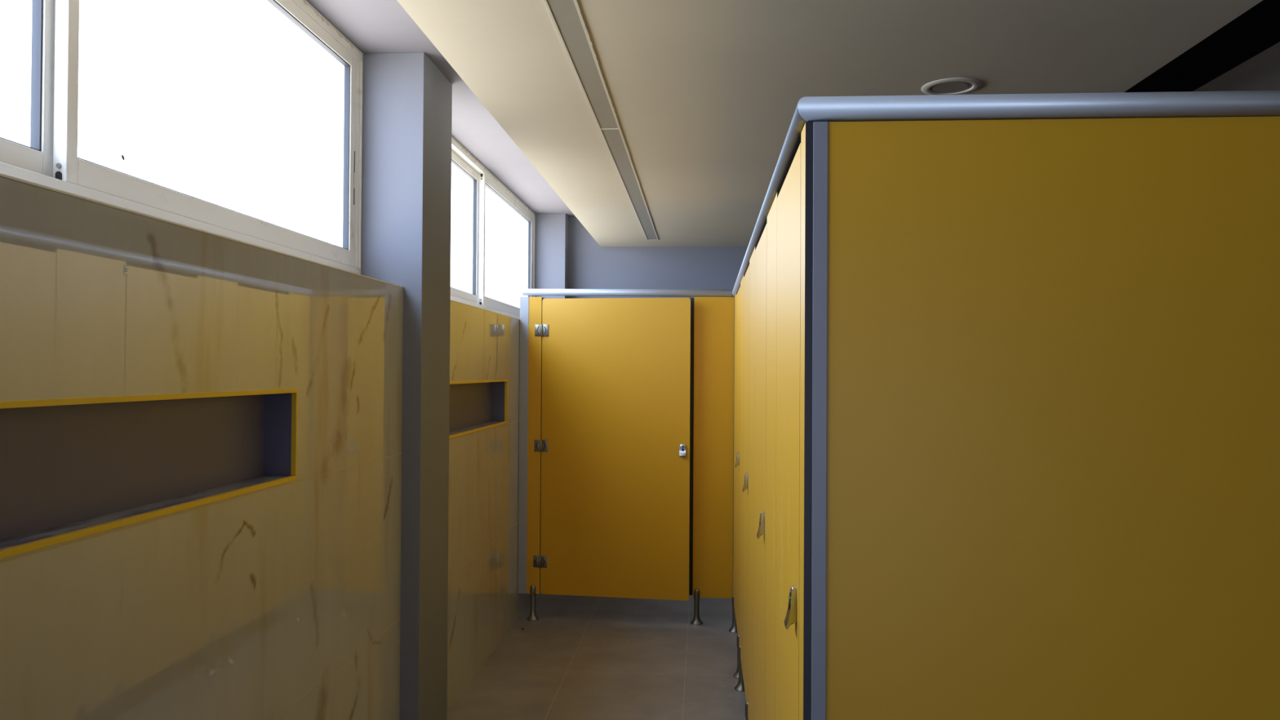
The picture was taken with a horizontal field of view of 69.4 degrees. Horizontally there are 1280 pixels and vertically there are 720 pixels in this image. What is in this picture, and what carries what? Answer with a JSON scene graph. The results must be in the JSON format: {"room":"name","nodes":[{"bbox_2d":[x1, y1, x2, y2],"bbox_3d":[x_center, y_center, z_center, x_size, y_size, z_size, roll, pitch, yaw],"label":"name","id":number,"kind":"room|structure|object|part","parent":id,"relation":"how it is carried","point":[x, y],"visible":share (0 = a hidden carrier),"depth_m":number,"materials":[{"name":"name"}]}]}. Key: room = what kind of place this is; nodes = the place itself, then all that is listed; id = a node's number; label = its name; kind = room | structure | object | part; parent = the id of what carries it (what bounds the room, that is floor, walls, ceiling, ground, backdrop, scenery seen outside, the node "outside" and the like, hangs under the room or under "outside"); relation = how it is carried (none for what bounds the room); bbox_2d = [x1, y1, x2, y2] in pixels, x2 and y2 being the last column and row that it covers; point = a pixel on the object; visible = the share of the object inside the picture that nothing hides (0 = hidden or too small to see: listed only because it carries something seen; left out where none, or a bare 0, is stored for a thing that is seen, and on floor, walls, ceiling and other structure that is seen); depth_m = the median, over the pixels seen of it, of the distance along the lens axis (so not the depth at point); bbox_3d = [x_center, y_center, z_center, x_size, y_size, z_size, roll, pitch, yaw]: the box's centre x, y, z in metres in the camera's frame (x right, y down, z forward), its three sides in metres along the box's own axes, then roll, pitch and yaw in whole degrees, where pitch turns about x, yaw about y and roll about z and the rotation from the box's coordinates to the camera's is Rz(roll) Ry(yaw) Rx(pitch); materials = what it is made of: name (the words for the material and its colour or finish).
{"room":"public restroom","nodes":[
{"label":"public restroom","id":0,"kind":"room"},
{"bbox_2d":[0,173,530,719],"bbox_3d":[-1.167,0.624,1.854,0.324,1.840,10.755,0,-1,4],"label":"wall","id":1,"kind":"structure","parent":0,"point":[201,442],"depth_m":2.17,"materials":[{"name":"beige stone"}]},
{"bbox_2d":[123,265,128,274],"bbox_3d":[-1.006,-0.176,1.808,0.001,0.016,0.013,0,-1,4],"label":"sticker","id":2,"kind":"object","parent":1,"relation":"attached to","point":[125,268],"visible":1,"depth_m":1.81,"materials":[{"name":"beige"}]},
{"bbox_2d":[0,0,363,274],"bbox_3d":[-1.207,-0.738,1.903,0.095,0.884,3.200,0,-1,4],"label":"window","id":3,"kind":"structure","parent":1,"relation":"in","point":[51,160],"depth_m":2.20,"materials":[{"name":"white metal"}]},
{"bbox_3d":[-1.273,-0.765,1.135,0.030,0.784,1.598,0,-1,4],"label":"sash","id":4,"kind":"part","parent":3,"relation":"part of","materials":[{"name":"white metal"}]},
{"bbox_3d":[-1.088,-0.293,1.890,0.178,0.004,3.200,0,-1,4],"label":"window sill","id":5,"kind":"part","parent":1,"relation":"part of","materials":[{"name":"white"}]},
{"bbox_3d":[-0.844,-0.252,5.473,0.178,0.004,3.200,0,-1,4],"label":"window sill","id":6,"kind":"part","parent":1,"relation":"part of","materials":[{"name":"white"}]},
{"bbox_2d":[450,136,535,319],"bbox_3d":[-0.962,-0.696,5.487,0.095,0.884,3.200,0,-1,4],"label":"window","id":7,"kind":"structure","parent":1,"relation":"in","point":[482,178],"depth_m":5.48,"materials":[{"name":"white metal"}]},
{"bbox_3d":[-1.028,-0.724,4.719,0.030,0.784,1.598,0,-1,4],"label":"sash","id":8,"kind":"part","parent":7,"relation":"part of","materials":[{"name":"white metal"}]},
{"bbox_3d":[-0.886,-0.706,6.264,0.030,0.784,1.578,0,-1,4],"label":"sash","id":9,"kind":"part","parent":7,"relation":"part of","materials":[{"name":"white metal"}]},
{"bbox_2d":[360,52,452,719],"bbox_3d":[-0.974,0.203,3.677,0.330,2.725,0.392,0,-1,4],"label":"column","id":10,"kind":"structure","parent":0,"point":[407,100],"depth_m":3.49,"materials":[{"name":"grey paint"}]},
{"bbox_2d":[306,0,575,217],"bbox_3d":[-0.570,-1.228,1.835,1.400,0.100,10.955,0,-1,4],"label":"ceiling","id":11,"kind":"structure","parent":0,"point":[372,26],"depth_m":4.10,"materials":[{"name":"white paint"}]},
{"bbox_2d":[534,213,568,298],"bbox_3d":[-0.737,0.243,7.142,0.330,2.725,0.155,0,-1,4],"label":"wall","id":12,"kind":"structure","parent":0,"point":[551,230],"depth_m":7.08,"materials":[{"name":"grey paint"}]},
{"bbox_2d":[446,592,746,719],"bbox_3d":[0.863,1.605,1.754,4.700,0.100,10.855,0,-1,4],"label":"floor","id":13,"kind":"structure","parent":0,"point":[584,657],"depth_m":4.80,"materials":[{"name":"grey tile"}]},
{"bbox_2d":[517,297,734,624],"bbox_3d":[0.529,0.607,5.561,2.556,1.978,0.145,0,-1,4],"label":"stall","id":14,"kind":"object","parent":13,"relation":"on","point":[626,457],"visible":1,"depth_m":5.60,"materials":[{"name":"yellow laminate"}]},
{"bbox_3d":[-0.656,1.484,5.668,0.074,0.210,0.074,0,-1,4],"label":"leg","id":15,"kind":"part","parent":14,"relation":"part of","materials":[{"name":"silver metal"}]},
{"bbox_3d":[-0.651,0.522,5.678,0.085,1.820,0.013,0,-1,4],"label":"panel","id":16,"kind":"part","parent":14,"relation":"part of","materials":[{"name":"yellow laminate"}]},
{"bbox_3d":[-0.153,0.530,5.603,0.914,1.810,0.013,0,-1,9],"label":"door","id":17,"kind":"part","parent":14,"relation":"part of","materials":[{"name":"yellow laminate"}]},
{"bbox_2d":[522,288,734,297],"bbox_3d":[-0.059,-0.410,5.649,1.325,0.050,0.046,0,-1,4],"label":"rail","id":18,"kind":"object","parent":14,"relation":"on","point":[581,292],"visible":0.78,"depth_m":5.63,"materials":[{"name":"grey metal"}]},
{"bbox_3d":[0.344,1.490,5.599,0.074,0.210,0.074,0,-1,4],"label":"leg","id":19,"kind":"part","parent":14,"relation":"part of","materials":[{"name":"silver metal"}]},
{"bbox_3d":[0.446,0.528,5.604,0.242,1.820,0.013,0,-1,4],"label":"panel","id":20,"kind":"part","parent":14,"relation":"part of","materials":[{"name":"yellow laminate"}]},
{"bbox_2d":[728,274,745,691],"bbox_3d":[1.220,0.603,4.881,1.459,1.978,1.302,0,-1,4],"label":"stall","id":21,"kind":"object","parent":13,"relation":"on","point":[736,627],"visible":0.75,"depth_m":4.77,"materials":[{"name":"yellow laminate"}]},
{"bbox_3d":[0.560,1.489,5.433,0.074,0.210,0.074,0,-1,4],"label":"leg","id":22,"kind":"part","parent":21,"relation":"part of","materials":[{"name":"silver metal"}]},
{"bbox_3d":[0.563,0.527,5.427,0.013,1.820,0.307,0,-1,4],"label":"panel","id":23,"kind":"part","parent":21,"relation":"part of","materials":[{"name":"yellow laminate"}]},
{"bbox_3d":[0.504,1.480,4.630,0.074,0.210,0.074,0,-1,4],"label":"leg","id":24,"kind":"part","parent":21,"relation":"part of","materials":[{"name":"silver metal"}]},
{"bbox_3d":[0.531,0.529,4.972,0.013,1.805,0.601,0,-1,4],"label":"door","id":25,"kind":"part","parent":21,"relation":"part of","materials":[{"name":"yellow laminate"}]},
{"bbox_3d":[0.491,1.478,4.445,0.074,0.210,0.074,0,-1,4],"label":"leg","id":26,"kind":"part","parent":21,"relation":"part of","materials":[{"name":"silver metal"}]},
{"bbox_3d":[0.496,0.516,4.475,0.013,1.820,0.388,0,-1,4],"label":"panel","id":27,"kind":"part","parent":21,"relation":"part of","materials":[{"name":"yellow laminate"}]},
{"bbox_2d":[742,246,756,719],"bbox_3d":[1.140,0.590,3.742,1.459,1.978,0.978,0,-1,4],"label":"stall","id":28,"kind":"object","parent":13,"relation":"on","point":[748,489],"visible":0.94,"depth_m":3.71,"materials":[{"name":"yellow laminate"}]},
{"bbox_3d":[0.463,0.518,4.005,0.013,1.805,0.551,0,-1,4],"label":"door","id":29,"kind":"part","parent":28,"relation":"part of","materials":[{"name":"yellow laminate"}]},
{"bbox_3d":[0.438,1.469,3.687,0.074,0.210,0.074,0,-1,4],"label":"leg","id":30,"kind":"part","parent":28,"relation":"part of","materials":[{"name":"silver metal"}]},
{"bbox_3d":[0.429,0.504,3.515,0.013,1.820,0.423,0,-1,4],"label":"panel","id":31,"kind":"part","parent":28,"relation":"part of","materials":[{"name":"yellow laminate"}]},
{"bbox_2d":[732,105,805,296],"bbox_3d":[0.442,-0.428,3.635,0.046,0.046,3.993,0,-1,4],"label":"rail","id":32,"kind":"object","parent":28,"relation":"on","point":[793,140],"visible":0.57,"depth_m":2.22,"materials":[{"name":"grey metal"}]},
{"bbox_2d":[753,191,779,719],"bbox_3d":[1.071,0.578,2.752,1.459,1.978,1.003,0,-1,4],"label":"stall","id":33,"kind":"object","parent":13,"relation":"on","point":[766,251],"visible":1,"depth_m":2.70,"materials":[{"name":"yellow laminate"}]},
{"bbox_3d":[0.392,0.506,2.992,0.013,1.805,0.621,0,-1,4],"label":"door","id":34,"kind":"part","parent":33,"relation":"part of","materials":[{"name":"yellow laminate"}]},
{"bbox_3d":[0.357,0.493,2.490,0.013,1.820,0.378,0,-1,4],"label":"panel","id":35,"kind":"part","parent":33,"relation":"part of","materials":[{"name":"yellow laminate"}]},
{"bbox_2d":[774,121,813,719],"bbox_3d":[0.322,0.565,1.973,0.074,1.978,0.653,0,-1,4],"label":"stall","id":36,"kind":"object","parent":13,"relation":"on","point":[794,199],"visible":1,"depth_m":1.82,"materials":[{"name":"yellow laminate"}]},
{"bbox_3d":[0.324,0.495,2.014,0.013,1.805,0.571,0,-1,4],"label":"door","id":37,"kind":"part","parent":36,"relation":"part of","materials":[{"name":"yellow laminate"}]},
{"bbox_3d":[0.301,0.483,1.687,0.013,1.820,0.078,0,-1,4],"label":"panel","id":38,"kind":"part","parent":36,"relation":"part of","materials":[{"name":"yellow laminate"}]},
{"bbox_2d":[810,115,1279,719],"bbox_3d":[1.079,0.566,1.601,1.550,1.978,0.074,0,-1,4],"label":"partition panel","id":39,"kind":"object","parent":13,"relation":"on","point":[1045,403],"visible":1,"depth_m":1.62,"materials":[{"name":"yellow laminate"}]},
{"bbox_2d":[797,90,1279,121],"bbox_3d":[1.072,-0.446,1.613,1.585,0.047,0.046,0,-1,4],"label":"rail","id":40,"kind":"object","parent":39,"relation":"on","point":[1233,103],"visible":0.98,"depth_m":1.62,"materials":[{"name":"grey metal"}]},
{"bbox_2d":[568,217,747,548],"bbox_3d":[1.345,0.205,7.128,4.486,2.825,0.100,0,-1,4],"label":"wall","id":41,"kind":"structure","parent":0,"point":[591,265],"depth_m":7.17,"materials":[{"name":"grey paint"}]},
{"bbox_2d":[396,0,1262,246],"bbox_3d":[0.441,-1.055,1.764,2.231,0.235,10.755,0,-1,4],"label":"ceiling","id":42,"kind":"structure","parent":0,"point":[705,95],"depth_m":2.90,"materials":[{"name":"white paint"}]},
{"bbox_2d":[543,0,620,128],"bbox_3d":[-0.223,-0.936,2.111,0.092,0.004,3.120,0,-1,4],"label":"recessed light","id":43,"kind":"object","parent":42,"relation":"in","point":[566,16],"visible":1,"depth_m":2.83,"materials":[{"name":"grey"}]},
{"bbox_2d":[599,128,658,239],"bbox_3d":[-0.010,-0.900,5.224,0.093,0.004,3.122,0,-1,4],"label":"recessed light","id":44,"kind":"object","parent":42,"relation":"in","point":[614,139],"visible":1,"depth_m":4.56,"materials":[{"name":"grey"}]},
{"bbox_2d":[920,77,982,94],"bbox_3d":[1.046,-0.916,3.107,0.193,0.006,0.193,0,-1,4],"label":"recessed light","id":45,"kind":"object","parent":42,"relation":"in","point":[953,86],"visible":0.94,"depth_m":3.09,"materials":[{"name":"grey metal"}]},
{"bbox_2d":[1124,0,1279,92],"bbox_3d":[1.739,-1.020,1.675,0.370,0.012,10.755,0,-1,4],"label":"trim","id":46,"kind":"structure","parent":42,"relation":"attached to","point":[1257,29],"depth_m":3.00,"materials":[{"name":"black"}]},
{"bbox_2d":[1193,41,1279,91],"bbox_3d":[2.388,-1.073,1.631,1.670,0.100,10.955,0,-1,4],"label":"ceiling","id":47,"kind":"structure","parent":0,"point":[1261,72],"depth_m":3.28,"materials":[{"name":"white paint"}]}
]}

